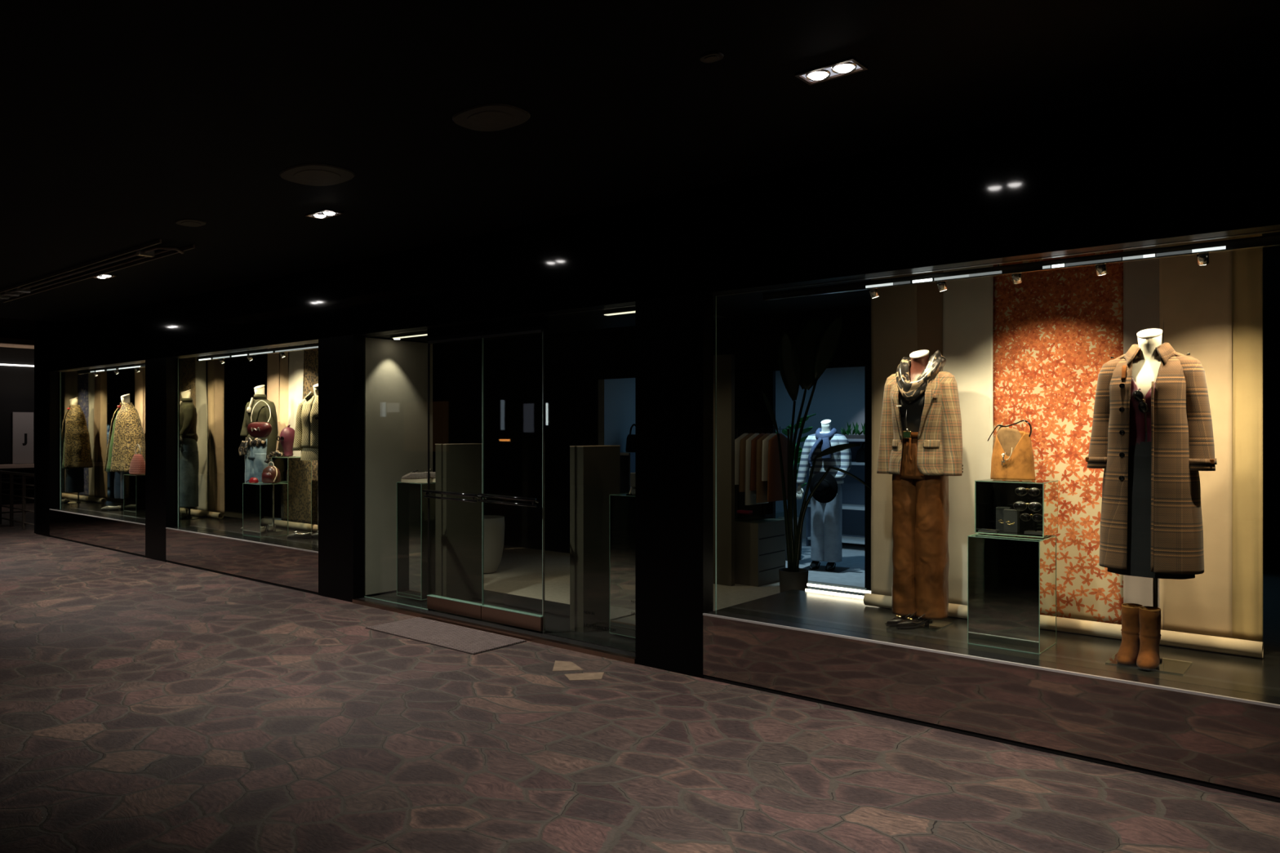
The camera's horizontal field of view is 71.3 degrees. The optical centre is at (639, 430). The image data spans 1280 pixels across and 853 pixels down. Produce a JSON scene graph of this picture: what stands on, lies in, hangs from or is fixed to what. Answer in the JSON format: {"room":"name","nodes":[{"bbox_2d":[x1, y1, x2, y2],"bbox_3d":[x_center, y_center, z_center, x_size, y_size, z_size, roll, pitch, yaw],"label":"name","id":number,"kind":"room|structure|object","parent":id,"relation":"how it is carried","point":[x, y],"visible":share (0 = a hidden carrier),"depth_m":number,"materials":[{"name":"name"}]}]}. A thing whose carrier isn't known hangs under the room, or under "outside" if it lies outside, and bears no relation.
{"room":"shopping mall","nodes":[
{"label":"shopping mall","id":0,"kind":"room"},
{"bbox_2d":[35,371,62,537],"bbox_3d":[-8.471,0.240,13.573,0.600,2.620,1.070,0,0,40],"label":"pillar","id":1,"kind":"structure","parent":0,"point":[48,384],"depth_m":13.06,"materials":[{"name":"black paint"}]},
{"bbox_2d":[61,364,128,508],"bbox_3d":[-8.188,0.038,13.439,0.008,2.215,0.918,0,0,40],"label":"wall","id":2,"kind":"structure","parent":1,"relation":"attached to","point":[90,402],"depth_m":13.35,"materials":[{"name":"grey"}]},
{"bbox_2d":[53,504,145,524],"bbox_3d":[-6.942,1.338,12.347,3.320,0.384,1.098,0,0,40],"label":"floor","id":3,"kind":"structure","parent":0,"point":[113,514],"depth_m":12.37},
{"bbox_2d":[104,393,145,511],"bbox_3d":[-7.378,0.310,12.835,0.760,1.672,0.468,0,0,31],"label":"mannequin","id":4,"kind":"object","parent":3,"relation":"on","point":[126,432],"visible":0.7,"depth_m":12.68},
{"bbox_2d":[124,474,145,517],"bbox_3d":[-6.696,0.871,12.000,0.403,0.551,0.303,0,0,40],"label":"plinth","id":5,"kind":"object","parent":3,"relation":"on","point":[134,484],"visible":0.47,"depth_m":11.83,"materials":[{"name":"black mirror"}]},
{"bbox_2d":[128,444,145,474],"bbox_3d":[-6.798,0.389,12.085,0.288,0.406,0.146,0,0,28],"label":"handbag","id":6,"kind":"object","parent":5,"relation":"on","point":[137,466],"visible":0.98,"depth_m":12.02,"materials":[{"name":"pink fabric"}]},
{"bbox_2d":[34,320,288,533],"bbox_3d":[-6.717,-0.100,16.275,0.130,3.300,7.430,0,0,40],"label":"wall","id":7,"kind":"structure","parent":0,"point":[260,370],"depth_m":14.38,"materials":[{"name":"black"}]},
{"bbox_2d":[145,357,179,562],"bbox_3d":[-5.454,0.240,11.086,0.580,2.620,1.070,0,0,40],"label":"pillar","id":8,"kind":"structure","parent":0,"point":[161,373],"depth_m":10.59,"materials":[{"name":"black paint"}]},
{"bbox_2d":[179,350,254,526],"bbox_3d":[-5.178,0.038,10.958,0.008,2.215,0.918,0,0,40],"label":"wall","id":9,"kind":"structure","parent":8,"relation":"attached to","point":[214,396],"depth_m":10.89,"materials":[{"name":"grey"}]},
{"bbox_2d":[168,521,318,551],"bbox_3d":[-3.940,1.338,9.872,3.300,0.384,1.098,0,0,40],"label":"floor","id":10,"kind":"structure","parent":0,"point":[232,529],"depth_m":9.69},
{"bbox_2d":[238,384,278,483],"bbox_3d":[-4.428,0.307,10.358,0.457,1.678,0.321,0,0,25],"label":"mannequin","id":11,"kind":"object","parent":10,"relation":"on","point":[255,451],"visible":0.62,"depth_m":10.27},
{"bbox_2d":[247,400,271,438],"bbox_3d":[-4.280,-0.128,10.048,0.242,0.432,0.320,0,0,-31],"label":"handbag","id":12,"kind":"object","parent":11,"relation":"hanging from","point":[255,429],"visible":1,"depth_m":9.98,"materials":[{"name":"leather"}]},
{"bbox_2d":[242,482,288,537],"bbox_3d":[-4.106,0.863,9.781,0.383,0.566,0.313,0,0,40],"label":"plinth","id":13,"kind":"object","parent":10,"relation":"on","point":[264,505],"visible":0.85,"depth_m":9.66,"materials":[{"name":"clear glass"}]},
{"bbox_2d":[262,461,280,483],"bbox_3d":[-4.031,0.459,9.756,0.233,0.234,0.160,0,0,22],"label":"backpack","id":14,"kind":"object","parent":13,"relation":"on","point":[270,474],"visible":1,"depth_m":9.70,"materials":[{"name":"brown leather"}]},
{"bbox_2d":[271,456,311,534],"bbox_3d":[-3.908,0.723,10.013,0.353,0.846,0.283,0,0,40],"label":"plinth","id":15,"kind":"object","parent":10,"relation":"on","point":[295,472],"visible":0.61,"depth_m":9.89,"materials":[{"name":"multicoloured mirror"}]},
{"bbox_2d":[276,424,294,457],"bbox_3d":[-3.950,0.116,10.017,0.162,0.363,0.194,0,0,40],"label":"bust","id":16,"kind":"object","parent":15,"relation":"on","point":[286,437],"visible":0.91,"depth_m":9.96,"materials":[{"name":"fabric"}]},
{"bbox_2d":[292,383,318,539],"bbox_3d":[-3.406,0.319,9.482,0.610,1.653,0.317,0,0,19],"label":"mannequin","id":17,"kind":"object","parent":10,"relation":"on","point":[306,431],"visible":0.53,"depth_m":9.38},
{"bbox_2d":[318,334,443,602],"bbox_3d":[-2.460,0.240,8.618,0.580,2.620,1.070,0,0,40],"label":"pillar","id":18,"kind":"structure","parent":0,"point":[340,358],"depth_m":8.18,"materials":[{"name":"black paint"}]},
{"bbox_2d":[364,337,432,595],"bbox_3d":[-2.287,0.330,8.472,0.037,2.360,0.755,0,0,40],"label":"wall","id":19,"kind":"structure","parent":18,"relation":"attached to","point":[396,371],"depth_m":8.36,"materials":[{"name":"grey paint"}]},
{"bbox_2d":[352,598,635,664],"bbox_3d":[-1.295,1.534,6.981,3.300,0.032,0.045,0,0,40],"label":"trim","id":20,"kind":"structure","parent":19,"relation":"attached to","point":[615,656],"depth_m":6.73,"materials":[{"name":"brown metal"}]},
{"bbox_2d":[374,306,725,343],"bbox_3d":[-0.912,-0.863,7.446,3.300,0.007,0.910,0,0,40],"label":"ceiling","id":21,"kind":"structure","parent":0,"point":[590,320],"depth_m":7.19,"materials":[{"name":"black paint"}]},
{"bbox_2d":[598,377,635,452],"bbox_3d":[0.513,0.169,12.083,0.100,2.738,3.100,0,0,40],"label":"wall","id":22,"kind":"structure","parent":0,"point":[616,397],"depth_m":11.02,"materials":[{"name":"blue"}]},
{"bbox_2d":[0,0,1279,322],"bbox_3d":[-4.617,-1.645,0.923,20.300,0.250,13.550,0,0,40],"label":"ceiling","id":23,"kind":"structure","parent":0,"point":[122,122],"depth_m":4.09,"materials":[{"name":"paint"}]},
{"bbox_2d":[0,239,195,302],"bbox_3d":[-5.616,-1.488,8.751,4.900,0.065,0.276,0,0,40],"label":"ceiling slot","id":24,"kind":"object","parent":23,"relation":"attached to","point":[149,253],"visible":1,"depth_m":8.28,"materials":[{"name":"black metal"}]},
{"bbox_2d":[279,163,355,186],"bbox_3d":[-1.917,-1.512,5.300,0.480,0.012,0.360,0,0,40],"label":"ceiling plate","id":25,"kind":"object","parent":23,"relation":"attached to","point":[310,174],"visible":1,"depth_m":5.27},
{"bbox_2d":[305,208,343,219],"bbox_3d":[-2.206,-1.508,6.238,0.270,0.021,0.136,0,0,40],"label":"recessed light","id":26,"kind":"object","parent":23,"relation":"in","point":[326,213],"visible":1,"depth_m":6.22,"materials":[{"name":"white metal"}]},
{"bbox_2d":[452,102,530,131],"bbox_3d":[-0.722,-1.512,4.328,0.400,0.012,0.300,0,0,40],"label":"ceiling plate","id":27,"kind":"object","parent":23,"relation":"attached to","point":[486,117],"visible":1,"depth_m":4.30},
{"bbox_2d":[699,51,724,62],"bbox_3d":[0.291,-1.512,3.623,0.100,0.012,0.075,0,0,40],"label":"ceiling plate","id":28,"kind":"object","parent":23,"relation":"attached to","point":[713,56],"visible":1,"depth_m":3.61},
{"bbox_2d":[794,56,867,84],"bbox_3d":[0.803,-1.508,3.757,0.270,0.021,0.136,0,0,40],"label":"recessed light","id":29,"kind":"object","parent":23,"relation":"in","point":[849,65],"visible":1,"depth_m":3.74,"materials":[{"name":"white metal"}]},
{"bbox_2d":[0,503,1279,852],"bbox_3d":[-9.077,1.635,9.427,38.000,0.230,21.000,0,0,40],"label":"floor","id":30,"kind":"structure","parent":0,"point":[148,705],"depth_m":4.33,"materials":[{"name":"stone"}]},
{"bbox_2d":[0,317,34,505],"bbox_3d":[-12.927,-0.950,18.433,1.200,5.000,11.000,0,0,40],"label":"wall","id":31,"kind":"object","parent":30,"relation":"on","point":[16,335],"visible":0.16,"depth_m":18.65,"materials":[{"name":"black"}]},
{"bbox_2d":[12,412,33,463],"bbox_3d":[-12.906,0.160,18.840,0.035,1.080,0.574,0,0,40],"label":"wall sign","id":32,"kind":"object","parent":31,"relation":"attached to","point":[22,422],"visible":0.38,"depth_m":18.75,"materials":[{"name":"grey"}]},
{"bbox_2d":[0,470,34,528],"bbox_3d":[-10.307,1.110,14.537,3.200,0.880,0.060,0,0,40],"label":"railing","id":33,"kind":"object","parent":30,"relation":"on","point":[24,475],"visible":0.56,"depth_m":14.23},
{"bbox_2d":[0,467,34,513],"bbox_3d":[-10.153,1.110,16.924,0.060,0.880,3.600,0,0,40],"label":"railing","id":34,"kind":"object","parent":30,"relation":"on","point":[13,468],"visible":0.02,"depth_m":15.82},
{"bbox_2d":[396,481,435,599],"bbox_3d":[-1.983,0.985,8.096,0.363,1.030,0.273,0,0,40],"label":"plinth","id":35,"kind":"object","parent":30,"relation":"on","point":[411,504],"visible":0.63,"depth_m":7.96,"materials":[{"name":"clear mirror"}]},
{"bbox_2d":[400,468,431,483],"bbox_3d":[-2.014,0.406,8.020,0.297,0.124,0.103,0,0,15],"label":"sneaker","id":36,"kind":"object","parent":35,"relation":"on","point":[420,477],"visible":0.9,"depth_m":7.97,"materials":[{"name":"grey"}]},
{"bbox_2d":[364,617,526,654],"bbox_3d":[-1.489,1.545,6.761,1.300,0.010,0.500,0,0,40],"label":"doormat","id":37,"kind":"object","parent":30,"relation":"on","point":[455,637],"visible":1,"depth_m":6.70,"materials":[{"name":"fabric"}]},
{"bbox_2d":[435,443,482,601],"bbox_3d":[-1.603,0.820,7.944,0.154,1.401,0.424,0,0,40],"label":"security gate","id":38,"kind":"object","parent":30,"relation":"on","point":[458,466],"visible":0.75,"depth_m":7.84,"materials":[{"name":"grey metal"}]},
{"bbox_2d":[484,515,504,573],"bbox_3d":[-1.667,1.237,9.643,0.410,0.600,0.410,0,0,40],"label":"planter","id":39,"kind":"object","parent":30,"relation":"on","point":[494,525],"visible":0.55,"depth_m":9.50,"materials":[{"name":"grey ceramic"}]},
{"bbox_2d":[552,660,582,671],"bbox_3d":[-0.467,1.554,5.869,0.198,0.012,0.257,0,0,-2],"label":"paving stone","id":40,"kind":"object","parent":30,"relation":"on","point":[558,665],"visible":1,"depth_m":5.85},
{"bbox_2d":[564,671,604,680],"bbox_3d":[-0.339,1.554,5.610,0.255,0.012,0.157,0,0,-12],"label":"paving stone","id":41,"kind":"object","parent":30,"relation":"on","point":[588,676],"visible":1,"depth_m":5.61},
{"bbox_2d":[569,444,620,632],"bbox_3d":[-0.345,0.820,6.907,0.144,1.401,0.424,0,0,40],"label":"security gate","id":42,"kind":"object","parent":30,"relation":"on","point":[594,470],"visible":0.93,"depth_m":6.78,"materials":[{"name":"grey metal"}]},
{"bbox_2d":[609,493,635,638],"bbox_3d":[0.026,0.988,6.556,0.443,1.025,0.253,0,0,40],"label":"plinth","id":43,"kind":"object","parent":30,"relation":"on","point":[622,506],"visible":0.42,"depth_m":6.53,"materials":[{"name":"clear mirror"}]},
{"bbox_2d":[619,452,635,493],"bbox_3d":[0.142,0.892,11.287,0.320,1.280,1.200,0,0,40],"label":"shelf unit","id":44,"kind":"object","parent":30,"relation":"on","point":[627,460],"visible":0.06,"depth_m":11.07,"materials":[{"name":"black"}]},
{"bbox_2d":[713,354,734,586],"bbox_3d":[0.789,0.394,8.927,0.340,2.287,0.060,0,0,40],"label":"wall panel","id":45,"kind":"object","parent":30,"relation":"on","point":[726,362],"visible":0.64,"depth_m":8.84,"materials":[{"name":"brown"}]},
{"bbox_2d":[734,509,785,586],"bbox_3d":[1.182,1.187,9.089,0.382,0.700,0.530,0,0,40],"label":"base cabinet","id":46,"kind":"object","parent":30,"relation":"on","point":[759,542],"visible":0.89,"depth_m":8.89,"materials":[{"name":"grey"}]},
{"bbox_2d":[736,428,789,528],"bbox_3d":[1.245,0.760,9.056,0.624,1.554,0.024,0,0,40],"label":"rail","id":47,"kind":"object","parent":30,"relation":"on","point":[737,486],"visible":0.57,"depth_m":9.22,"materials":[{"name":"grey metal"}]},
{"bbox_2d":[734,426,748,484],"bbox_3d":[1.090,0.256,9.184,0.067,0.588,0.445,0,0,40],"label":"garment","id":48,"kind":"object","parent":47,"relation":"hanging from","point":[737,440],"visible":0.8,"depth_m":9.03,"materials":[{"name":"grey fabric"}]},
{"bbox_2d":[738,426,754,492],"bbox_3d":[1.141,0.291,9.141,0.068,0.658,0.434,0,0,40],"label":"garment","id":49,"kind":"object","parent":47,"relation":"hanging from","point":[743,442],"visible":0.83,"depth_m":8.99,"materials":[{"name":"brown fabric"}]},
{"bbox_2d":[744,426,768,505],"bbox_3d":[1.197,0.356,9.105,0.069,0.788,0.439,0,0,40],"label":"garment","id":50,"kind":"object","parent":47,"relation":"hanging from","point":[750,495],"visible":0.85,"depth_m":8.95,"materials":[{"name":"brown fabric"}]},
{"bbox_2d":[749,426,764,490],"bbox_3d":[1.241,0.281,9.055,0.067,0.638,0.446,0,0,40],"label":"garment","id":51,"kind":"object","parent":47,"relation":"hanging from","point":[753,442],"visible":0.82,"depth_m":8.90,"materials":[{"name":"brown fabric"}]},
{"bbox_2d":[755,426,772,502],"bbox_3d":[1.293,0.341,9.014,0.068,0.758,0.446,0,0,40],"label":"garment","id":52,"kind":"object","parent":47,"relation":"hanging from","point":[761,486],"visible":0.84,"depth_m":8.87,"materials":[{"name":"brown fabric"}]},
{"bbox_2d":[761,426,776,480],"bbox_3d":[1.344,0.231,8.972,0.068,0.538,0.451,0,0,40],"label":"garment","id":53,"kind":"object","parent":47,"relation":"hanging from","point":[765,442],"visible":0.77,"depth_m":8.82,"materials":[{"name":"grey fabric"}]},
{"bbox_2d":[767,426,787,502],"bbox_3d":[1.392,0.331,8.927,0.068,0.738,0.443,0,0,40],"label":"garment","id":54,"kind":"object","parent":47,"relation":"hanging from","point":[775,493],"visible":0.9,"depth_m":8.83,"materials":[{"name":"brown fabric"}]},
{"bbox_2d":[775,413,816,560],"bbox_3d":[1.762,0.665,10.548,0.596,1.735,0.472,0,0,24],"label":"plant","id":55,"kind":"object","parent":30,"relation":"on","point":[784,432],"visible":0.23,"depth_m":10.47,"materials":[{"name":"green plant"}]},
{"bbox_2d":[796,419,851,573],"bbox_3d":[2.022,0.705,9.865,0.625,1.653,0.382,0,0,31],"label":"mannequin","id":56,"kind":"object","parent":30,"relation":"on","point":[826,518],"visible":0.86,"depth_m":9.78},
{"bbox_2d":[809,471,837,502],"bbox_3d":[1.961,0.620,9.642,0.340,0.340,0.105,0,0,40],"label":"handbag","id":57,"kind":"object","parent":56,"relation":"attached to","point":[827,491],"visible":0.77,"depth_m":9.62,"materials":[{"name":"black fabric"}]},
{"bbox_2d":[806,439,864,546],"bbox_3d":[2.771,0.812,11.615,1.120,1.440,0.450,0,0,40],"label":"shelf unit","id":58,"kind":"object","parent":30,"relation":"on","point":[852,490],"visible":0.21,"depth_m":11.81,"materials":[{"name":"blue"}]},
{"bbox_2d":[840,422,864,439],"bbox_3d":[2.863,-0.002,11.533,0.614,0.228,0.120,0,0,40],"label":"plant","id":59,"kind":"object","parent":58,"relation":"on","point":[855,431],"visible":0.52,"depth_m":11.57,"materials":[{"name":"green plant"}]},
{"bbox_2d":[443,306,871,590],"bbox_3d":[0.044,0.169,10.429,10.800,2.738,0.050,0,0,40],"label":"wall","id":60,"kind":"structure","parent":0,"point":[513,368],"depth_m":11.30,"materials":[{"name":"black"}]},
{"bbox_2d":[35,64,1279,373],"bbox_3d":[-0.721,-1.315,6.569,21.470,0.910,0.120,0,0,40],"label":"wall","id":61,"kind":"structure","parent":0,"point":[1202,156],"depth_m":5.06,"materials":[{"name":"black paint"}]},
{"bbox_2d":[49,361,145,557],"bbox_3d":[-7.261,0.343,11.983,3.350,2.414,0.164,0,0,40],"label":"window","id":62,"kind":"structure","parent":61,"relation":"in","point":[114,535],"depth_m":11.78,"materials":[{"name":"clear glass"}]},
{"bbox_2d":[165,342,318,595],"bbox_3d":[-4.259,0.343,9.509,3.330,2.414,0.164,0,0,40],"label":"window","id":63,"kind":"structure","parent":61,"relation":"in","point":[284,566],"depth_m":9.27,"materials":[{"name":"clear glass"}]},
{"bbox_2d":[364,328,430,609],"bbox_3d":[-2.167,0.330,7.870,0.987,2.388,0.032,0,0,40],"label":"window","id":64,"kind":"structure","parent":61,"relation":"in","point":[428,344],"depth_m":7.55,"materials":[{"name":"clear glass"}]},
{"bbox_2d":[422,335,484,619],"bbox_3d":[-1.533,0.376,7.318,0.692,2.259,0.100,0,0,40],"label":"door","id":65,"kind":"structure","parent":61,"relation":"in","point":[457,606],"depth_m":7.23,"materials":[{"name":"clear glass"}]},
{"bbox_2d":[427,315,548,341],"bbox_3d":[-1.244,-0.807,7.129,1.389,0.106,0.060,0,0,40],"label":"trim","id":66,"kind":"structure","parent":61,"relation":"attached to","point":[531,323],"depth_m":7.04,"materials":[{"name":"black paint"}]},
{"bbox_2d":[477,329,545,631],"bbox_3d":[-1.001,0.376,6.879,0.676,2.259,0.100,0,0,40],"label":"door","id":67,"kind":"structure","parent":61,"relation":"in","point":[519,619],"depth_m":6.82,"materials":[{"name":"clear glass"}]},
{"bbox_2d":[542,305,635,653],"bbox_3d":[-0.331,0.330,6.356,1.016,2.388,0.032,0,0,40],"label":"window","id":68,"kind":"structure","parent":61,"relation":"in","point":[586,612],"depth_m":6.67,"materials":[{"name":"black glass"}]},
{"bbox_2d":[51,223,1279,372],"bbox_3d":[-1.875,-0.858,7.527,18.470,0.004,0.124,0,0,40],"label":"trim","id":69,"kind":"structure","parent":61,"relation":"attached to","point":[1276,226],"depth_m":4.91,"materials":[{"name":"black paint"}]},
{"bbox_2d":[702,230,1279,803],"bbox_3d":[1.717,0.343,4.582,3.360,2.414,0.164,0,0,40],"label":"window","id":70,"kind":"structure","parent":61,"relation":"in","point":[1231,744],"depth_m":4.39,"materials":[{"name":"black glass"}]},
{"bbox_2d":[635,292,713,678],"bbox_3d":[0.217,0.345,5.789,0.550,2.410,0.110,0,0,40],"label":"pillar","id":71,"kind":"structure","parent":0,"point":[674,335],"depth_m":5.73,"materials":[{"name":"black paint"}]},
{"bbox_2d":[254,231,1279,364],"bbox_3d":[0.491,-1.191,10.397,18.470,0.218,7.330,0,0,40],"label":"ceiling","id":72,"kind":"structure","parent":0,"point":[753,304],"depth_m":8.38,"materials":[{"name":"black"}]},
{"bbox_2d":[778,568,808,592],"bbox_3d":[1.250,1.337,7.264,0.240,0.400,0.240,0,0,40],"label":"pot","id":73,"kind":"object","parent":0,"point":[790,579],"depth_m":7.17,"materials":[{"name":"grey"}]},
{"bbox_2d":[775,366,864,538],"bbox_3d":[3.745,0.294,11.460,5.800,2.488,0.050,0,0,40],"label":"wall","id":74,"kind":"structure","parent":0,"point":[838,396],"depth_m":12.38,"materials":[{"name":"grey"}]},
{"bbox_2d":[864,366,866,588],"bbox_3d":[2.491,0.169,9.027,0.040,2.738,0.900,0,0,40],"label":"wall","id":75,"kind":"structure","parent":0,"point":[864,366],"depth_m":8.69,"materials":[{"name":"black"}]},
{"bbox_2d":[706,589,1279,704],"bbox_3d":[2.036,1.338,4.946,3.330,0.384,1.098,0,0,40],"label":"floor","id":76,"kind":"structure","parent":0,"point":[1241,677],"depth_m":4.69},
{"bbox_2d":[804,583,871,598],"bbox_3d":[1.404,1.188,6.230,0.560,0.177,0.060,0,0,40],"label":"light strip","id":77,"kind":"object","parent":76,"relation":"attached to","point":[807,584],"visible":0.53,"depth_m":6.24,"materials":[{"name":"white plastic"}]},
{"bbox_2d":[876,349,963,622],"bbox_3d":[1.657,0.332,5.296,0.507,1.628,0.315,0,0,40],"label":"mannequin","id":78,"kind":"object","parent":76,"relation":"on","point":[921,437],"visible":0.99,"depth_m":5.20},
{"bbox_2d":[896,611,931,628],"bbox_3d":[1.595,1.096,5.193,0.270,0.088,0.075,0,0,-26],"label":"shoe","id":79,"kind":"object","parent":78,"relation":"on","point":[915,623],"visible":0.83,"depth_m":5.16,"materials":[{"name":"black"}]},
{"bbox_2d":[967,533,1056,654],"bbox_3d":[2.001,0.857,4.798,0.366,0.579,0.313,0,0,40],"label":"plinth","id":80,"kind":"object","parent":76,"relation":"on","point":[1011,580],"visible":0.91,"depth_m":4.68,"materials":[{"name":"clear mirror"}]},
{"bbox_2d":[974,479,1058,537],"bbox_3d":[2.077,0.421,4.922,0.359,0.290,0.282,0,0,40],"label":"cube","id":81,"kind":"object","parent":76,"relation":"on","point":[989,494],"visible":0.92,"depth_m":4.98,"materials":[{"name":"black"}]},
{"bbox_2d":[987,419,1035,480],"bbox_3d":[2.053,0.108,4.941,0.251,0.331,0.132,0,0,40],"label":"handbag","id":82,"kind":"object","parent":81,"relation":"on","point":[1012,455],"visible":1,"depth_m":4.90,"materials":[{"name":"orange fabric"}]},
{"bbox_2d":[1003,508,1019,533],"bbox_3d":[2.045,0.498,4.914,0.072,0.125,0.063,0,0,34],"label":"gift box","id":83,"kind":"object","parent":81,"relation":"in","point":[1011,517],"visible":0.97,"depth_m":4.89,"materials":[{"name":"black"}]},
{"bbox_2d":[1024,490,1042,533],"bbox_3d":[2.172,0.438,4.896,0.120,0.245,0.080,0,0,40],"label":"stand","id":84,"kind":"object","parent":81,"relation":"in","point":[1028,531],"visible":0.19,"depth_m":4.89,"materials":[{"name":"black"}]},
{"bbox_2d":[1013,501,1042,511],"bbox_3d":[2.124,0.413,4.874,0.153,0.053,0.116,0,0,31],"label":"sunglasses","id":85,"kind":"object","parent":84,"relation":"on","point":[1019,506],"visible":0.95,"depth_m":4.83,"materials":[{"name":"black"}]},
{"bbox_2d":[863,593,1263,658],"bbox_3d":[2.300,1.104,5.153,2.133,0.082,0.079,0,0,40],"label":"paper roll","id":86,"kind":"object","parent":76,"relation":"on","point":[1184,640],"visible":0.53,"depth_m":4.73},
{"bbox_2d":[1085,328,1217,675],"bbox_3d":[2.519,0.319,4.407,0.563,1.653,0.336,0,0,40],"label":"mannequin","id":87,"kind":"object","parent":76,"relation":"on","point":[1151,518],"visible":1,"depth_m":4.30},
{"bbox_2d":[1115,603,1142,665],"bbox_3d":[2.411,1.004,4.400,0.202,0.271,0.097,0,0,-45],"label":"boot","id":88,"kind":"object","parent":87,"relation":"on","point":[1127,654],"visible":0.81,"depth_m":4.39,"materials":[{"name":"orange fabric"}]},
{"bbox_2d":[1133,388,1150,413],"bbox_3d":[2.457,-0.143,4.353,0.068,0.121,0.119,0,0,42],"label":"sunglasses","id":89,"kind":"object","parent":87,"relation":"attached to","point":[1143,407],"visible":0.97,"depth_m":4.31,"materials":[{"name":"black"}]},
{"bbox_2d":[1136,606,1161,670],"bbox_3d":[2.459,1.004,4.319,0.098,0.271,0.208,0,0,38],"label":"boot","id":90,"kind":"object","parent":87,"relation":"on","point":[1149,617],"visible":1,"depth_m":4.31,"materials":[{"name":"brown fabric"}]},
{"bbox_2d":[1262,320,1279,570],"bbox_3d":[2.843,0.050,13.274,18.500,3.000,0.100,0,0,40],"label":"wall","id":91,"kind":"structure","parent":0,"point":[1271,330],"depth_m":9.82,"materials":[{"name":"black"}]},
{"bbox_3d":[2.057,-1.075,4.972,3.330,0.010,0.950,0,0,40],"label":"ceiling","id":92,"kind":"structure","parent":0,"visible":0},
{"bbox_2d":[871,273,917,595],"bbox_3d":[1.643,0.010,5.773,0.310,2.152,0.019,0,0,40],"label":"backdrop panel","id":93,"kind":"object","parent":92,"relation":"hanging from","point":[894,319],"visible":0.52,"depth_m":5.81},
{"bbox_2d":[915,270,943,371],"bbox_3d":[1.830,0.010,5.625,0.192,2.152,0.021,0,0,40],"label":"backdrop panel","id":94,"kind":"object","parent":92,"relation":"hanging from","point":[929,299],"visible":0.19,"depth_m":5.63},
{"bbox_2d":[942,264,993,605],"bbox_3d":[2.009,0.010,5.467,0.304,2.152,0.018,0,0,40],"label":"backdrop panel","id":95,"kind":"object","parent":92,"relation":"hanging from","point":[967,304],"visible":0.62,"depth_m":5.47,"materials":[{"name":"fabric"}]},
{"bbox_2d":[763,233,1279,300],"bbox_3d":[1.903,-0.918,4.706,2.850,0.304,0.114,0,0,40],"label":"track","id":96,"kind":"object","parent":92,"relation":"hanging from","point":[1202,250],"visible":0.96,"depth_m":4.52,"materials":[{"name":"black metal"}]},
{"bbox_2d":[992,249,1123,624],"bbox_3d":[2.406,0.010,5.159,0.719,2.152,0.013,0,0,40],"label":"patterned backdrop panel","id":97,"kind":"object","parent":92,"relation":"hanging from","point":[1055,331],"visible":0.59,"depth_m":5.13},
{"bbox_2d":[1123,245,1164,630],"bbox_3d":[2.747,0.010,4.869,0.196,2.152,0.019,0,0,42],"label":"backdrop panel","id":98,"kind":"object","parent":92,"relation":"hanging from","point":[1140,277],"visible":0.21,"depth_m":4.88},
{"bbox_2d":[1159,237,1232,638],"bbox_3d":[2.932,0.010,4.713,0.328,2.152,0.018,0,0,40],"label":"backdrop panel","id":99,"kind":"object","parent":92,"relation":"hanging from","point":[1195,300],"visible":0.57,"depth_m":4.67,"materials":[{"name":"fabric"}]},
{"bbox_2d":[1229,233,1262,642],"bbox_3d":[3.108,0.010,4.578,0.143,2.152,0.018,0,0,40],"label":"backdrop panel","id":100,"kind":"object","parent":92,"relation":"hanging from","point":[1246,264],"visible":0.91,"depth_m":4.57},
{"bbox_3d":[-3.919,-1.075,9.898,3.300,0.010,0.950,0,0,40],"label":"ceiling","id":101,"kind":"structure","parent":0,"visible":0},
{"bbox_2d":[196,343,318,364],"bbox_3d":[-4.057,-0.918,9.620,2.900,0.304,0.115,0,0,40],"label":"track","id":102,"kind":"object","parent":101,"relation":"attached to","point":[220,357],"visible":0.89,"depth_m":9.59,"materials":[{"name":"silver metal"}]},
{"bbox_2d":[266,346,279,457],"bbox_3d":[-4.426,0.010,10.777,0.280,2.152,0.016,0,0,39],"label":"backdrop panel","id":103,"kind":"object","parent":101,"relation":"hanging from","point":[273,371],"visible":0.22,"depth_m":10.77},
{"bbox_2d":[278,346,288,457],"bbox_3d":[-4.242,0.010,10.631,0.210,2.152,0.020,0,0,40],"label":"backdrop panel","id":104,"kind":"object","parent":101,"relation":"hanging from","point":[283,362],"visible":0.37,"depth_m":10.64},
{"bbox_2d":[288,344,304,457],"bbox_3d":[-4.044,0.010,10.461,0.406,2.152,0.021,0,0,40],"label":"backdrop panel","id":105,"kind":"object","parent":101,"relation":"hanging from","point":[295,358],"visible":0.39,"depth_m":10.45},
{"bbox_2d":[301,342,318,524],"bbox_3d":[-3.420,0.010,9.953,1.340,2.152,0.019,0,0,40],"label":"backdrop panel","id":106,"kind":"object","parent":101,"relation":"hanging from","point":[310,356],"visible":0.08,"depth_m":10.23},
{"bbox_3d":[-6.920,-1.075,12.373,3.320,0.010,0.950,0,0,40],"label":"ceiling","id":107,"kind":"structure","parent":0,"visible":0},
{"bbox_2d":[77,363,145,376],"bbox_3d":[-7.028,-0.918,12.069,2.800,0.304,0.114,0,0,40],"label":"track","id":108,"kind":"object","parent":107,"relation":"hanging from","point":[136,366],"visible":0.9,"depth_m":12.13,"materials":[{"name":"silver metal"}]},
{"bbox_2d":[134,363,142,428],"bbox_3d":[-7.451,0.010,13.269,0.280,2.152,0.014,0,0,40],"label":"backdrop panel","id":109,"kind":"object","parent":107,"relation":"hanging from","point":[138,375],"visible":0.32,"depth_m":13.26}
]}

